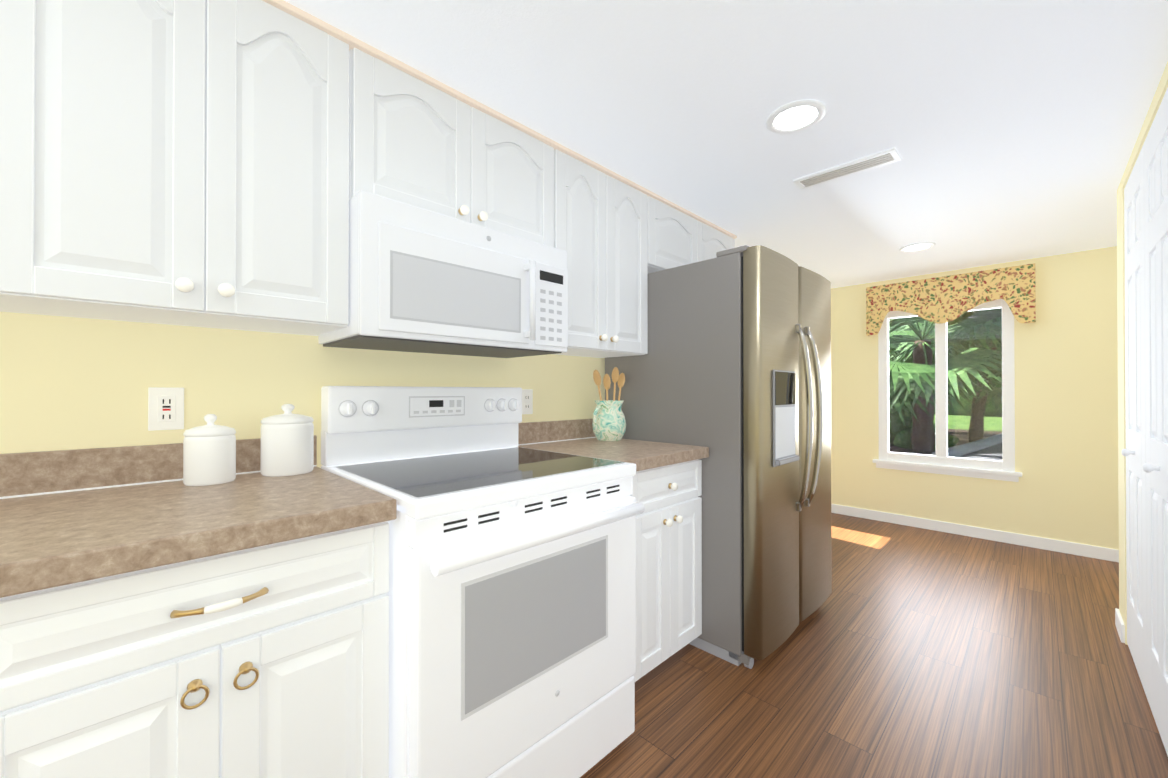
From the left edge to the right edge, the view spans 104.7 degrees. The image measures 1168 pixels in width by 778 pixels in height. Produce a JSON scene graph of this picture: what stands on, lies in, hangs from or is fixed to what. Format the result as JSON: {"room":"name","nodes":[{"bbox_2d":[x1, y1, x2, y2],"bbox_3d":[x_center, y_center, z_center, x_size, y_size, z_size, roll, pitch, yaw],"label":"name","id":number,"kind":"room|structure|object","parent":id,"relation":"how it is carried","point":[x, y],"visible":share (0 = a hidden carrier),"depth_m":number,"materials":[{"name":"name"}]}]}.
{"room":"kitchen","nodes":[
{"label":"kitchen","id":0,"kind":"room"},
{"bbox_2d":[0,61,1167,644],"bbox_3d":[0.830,0.087,1.286,6.720,2.150,2.940,0,0,-45],"label":"wall","id":1,"kind":"structure","parent":0,"point":[68,383],"depth_m":2.23,"materials":[{"name":"beige paint"}]},
{"bbox_2d":[0,0,55,315],"bbox_3d":[-1.407,-0.576,0.740,0.676,0.790,0.324,0,0,-45],"label":"upper cabinet","id":2,"kind":"object","parent":1,"relation":"attached to","point":[21,21],"depth_m":0.85,"materials":[{"name":"white wood"}]},
{"bbox_2d":[148,387,183,430],"bbox_3d":[-1.137,0.052,1.227,0.072,0.116,0.009,0,0,-45],"label":"outlet","id":3,"kind":"object","parent":1,"relation":"attached to","point":[165,408],"visible":1,"depth_m":1.22,"materials":[{"name":"white plastic"}]},
{"bbox_2d":[44,0,379,335],"bbox_3d":[-0.985,-0.574,1.160,0.740,0.790,0.324,0,0,-45],"label":"upper cabinet","id":4,"kind":"object","parent":1,"relation":"attached to","point":[218,164],"depth_m":1.04,"materials":[{"name":"white wood"}]},
{"bbox_2d":[380,60,559,248],"bbox_3d":[-0.497,-0.753,1.645,0.752,0.427,0.324,0,0,-45],"label":"upper cabinet","id":5,"kind":"object","parent":1,"relation":"attached to","point":[440,153],"depth_m":1.51,"materials":[{"name":"white wood"}]},
{"bbox_2d":[318,190,567,357],"bbox_3d":[-0.451,-0.339,1.596,0.756,0.394,0.453,0,0,-45],"label":"microwave","id":6,"kind":"object","parent":5,"relation":"attached to","point":[421,280],"visible":1,"depth_m":1.39,"materials":[{"name":"white plastic"}]},
{"bbox_2d":[522,389,532,413],"bbox_3d":[-0.267,0.057,2.092,0.072,0.116,0.008,0,0,-45],"label":"electrical outlet","id":7,"kind":"object","parent":1,"relation":"attached to","point":[527,401],"visible":0.83,"depth_m":2.09,"materials":[{"name":"white plastic"}]},
{"bbox_2d":[554,151,651,357],"bbox_3d":[-0.034,-0.569,2.104,0.668,0.790,0.324,0,0,-45],"label":"upper cabinet","id":8,"kind":"object","parent":1,"relation":"attached to","point":[606,222],"depth_m":2.01,"materials":[{"name":"white wood"}]},
{"bbox_2d":[652,198,734,271],"bbox_3d":[0.528,-0.790,2.663,0.910,0.341,0.324,0,0,-45],"label":"upper cabinet","id":9,"kind":"object","parent":1,"relation":"attached to","point":[678,239],"depth_m":2.43,"materials":[{"name":"white wood"}]},
{"bbox_2d":[872,299,1021,481],"bbox_3d":[2.988,-0.002,3.765,0.165,1.405,0.965,0,0,-45],"label":"window","id":10,"kind":"structure","parent":1,"relation":"in","point":[941,461],"depth_m":3.72,"materials":[{"name":"white"}]},
{"bbox_2d":[866,263,1035,335],"bbox_3d":[2.933,-0.701,3.682,0.119,0.432,1.070,0,0,-45],"label":"valance","id":11,"kind":"object","parent":1,"relation":"attached to","point":[941,300],"visible":1,"depth_m":3.60,"materials":[{"name":"fabric"}]},
{"bbox_2d":[831,504,1118,561],"bbox_3d":[3.124,1.132,3.560,0.012,0.085,2.700,0,0,-45],"label":"baseboard","id":12,"kind":"structure","parent":1,"relation":"attached to","point":[1096,552],"depth_m":3.52,"materials":[{"name":"white wood"}]},
{"bbox_2d":[1115,608,1124,630],"bbox_3d":[2.895,1.123,1.962,0.012,0.085,0.755,0,0,-45],"label":"baseboard","id":13,"kind":"structure","parent":1,"relation":"attached to","point":[1119,623],"depth_m":2.14,"materials":[{"name":"white wood"}]},
{"bbox_2d":[1122,88,1167,755],"bbox_3d":[1.705,0.113,1.299,2.172,2.075,0.063,0,0,-45],"label":"bifold closet doors","id":14,"kind":"structure","parent":1,"relation":"in","point":[1145,452],"depth_m":1.63,"materials":[{"name":"white wood"}]},
{"bbox_2d":[284,0,1167,287],"bbox_3d":[0.830,-1.008,1.292,6.720,0.040,2.940,0,0,-45],"label":"ceiling","id":15,"kind":"structure","parent":0,"point":[1008,130],"depth_m":1.54,"materials":[{"name":"white paint"}]},
{"bbox_2d":[262,0,736,238],"bbox_3d":[-0.393,-0.976,1.742,3.520,0.018,0.334,0,0,-45],"label":"trim strip","id":16,"kind":"object","parent":15,"relation":"attached to","point":[318,23],"visible":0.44,"depth_m":1.48,"materials":[{"name":"beige wood"}]},
{"bbox_2d":[766,99,826,133],"bbox_3d":[0.763,-0.980,1.628,0.200,0.010,0.200,0,0,-45],"label":"recessed light","id":17,"kind":"object","parent":15,"relation":"in","point":[795,116],"visible":1,"depth_m":1.62,"materials":[{"name":"white plastic"}]},
{"bbox_2d":[793,147,900,189],"bbox_3d":[1.163,-0.977,2.010,0.125,0.011,0.400,0,0,-45],"label":"ceiling vent","id":18,"kind":"object","parent":15,"relation":"in","point":[873,161],"visible":1,"depth_m":1.99,"materials":[{"name":"white metal"}]},
{"bbox_2d":[899,242,934,251],"bbox_3d":[2.278,-0.972,3.083,0.200,0.010,0.200,0,0,-45],"label":"recessed light","id":19,"kind":"object","parent":15,"relation":"in","point":[920,246],"visible":1,"depth_m":3.07,"materials":[{"name":"white plastic"}]},
{"bbox_2d":[580,513,1167,777],"bbox_3d":[0.830,1.187,1.280,6.720,0.050,2.940,0,0,-45],"label":"floor","id":20,"kind":"structure","parent":0,"point":[903,651],"depth_m":1.78,"materials":[{"name":"brown wood"}]},
{"bbox_2d":[0,594,19,777],"bbox_3d":[-1.299,0.725,0.631,0.681,0.868,0.623,0,0,-45],"label":"base cabinet","id":21,"kind":"object","parent":20,"relation":"on","point":[9,605],"depth_m":0.66,"materials":[{"name":"white wood"}]},
{"bbox_2d":[0,419,708,597],"bbox_3d":[-0.605,0.222,1.297,2.602,0.146,0.658,0,0,-45],"label":"countertop","id":22,"kind":"structure","parent":21,"relation":"on","point":[67,517],"depth_m":0.98,"materials":[{"name":"laminate"}]},
{"bbox_2d":[183,414,235,485],"bbox_3d":[-0.995,0.156,1.200,0.108,0.182,0.108,0,0,-45],"label":"canister","id":23,"kind":"object","parent":22,"relation":"on","point":[209,452],"visible":1,"depth_m":1.16,"materials":[{"name":"white ceramic"}]},
{"bbox_2d":[260,404,313,476],"bbox_3d":[-0.881,0.145,1.341,0.132,0.205,0.132,0,0,-45],"label":"canister","id":24,"kind":"object","parent":22,"relation":"on","point":[287,442],"visible":1,"depth_m":1.29,"materials":[{"name":"white ceramic"}]},
{"bbox_2d":[592,367,625,440],"bbox_3d":[0.114,0.069,2.231,0.234,0.367,0.170,0,0,-45],"label":"utensil crock","id":25,"kind":"object","parent":22,"relation":"on","point":[609,422],"visible":1,"depth_m":2.19,"materials":[{"name":"ceramic"}]},
{"bbox_2d":[20,521,388,777],"bbox_3d":[-0.905,0.727,1.021,0.676,0.868,0.623,0,0,-45],"label":"base cabinet","id":26,"kind":"object","parent":20,"relation":"on","point":[269,661],"depth_m":0.82,"materials":[{"name":"white wood"}]},
{"bbox_2d":[321,386,644,777],"bbox_3d":[-0.324,0.576,1.462,0.754,1.175,0.761,0,0,-45],"label":"range","id":27,"kind":"object","parent":20,"relation":"on","point":[511,593],"visible":0.94,"depth_m":1.21,"materials":[{"name":"white metal"}]},
{"bbox_2d":[629,459,701,681],"bbox_3d":[0.130,0.732,2.049,0.497,0.868,0.623,0,0,-45],"label":"base cabinet","id":28,"kind":"object","parent":20,"relation":"on","point":[669,528],"depth_m":1.81,"materials":[{"name":"white wood"}]},
{"bbox_2d":[605,245,831,668],"bbox_3d":[0.762,0.285,2.421,0.910,1.767,0.933,0,0,-45],"label":"refrigerator","id":29,"kind":"object","parent":20,"relation":"on","point":[731,369],"visible":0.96,"depth_m":1.98,"materials":[{"name":"grey metal"}]},
{"label":"outside","id":30,"kind":"structure","parent":0,"visible":0},
{"bbox_2d":[889,308,1001,460],"bbox_3d":[43.100,-2.653,45.184,115.090,12.678,120.000,0,0,-45],"label":"garden","id":31,"kind":"object","parent":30,"point":[983,366],"depth_m":9.75,"materials":[{"name":"green plant"}]}
]}

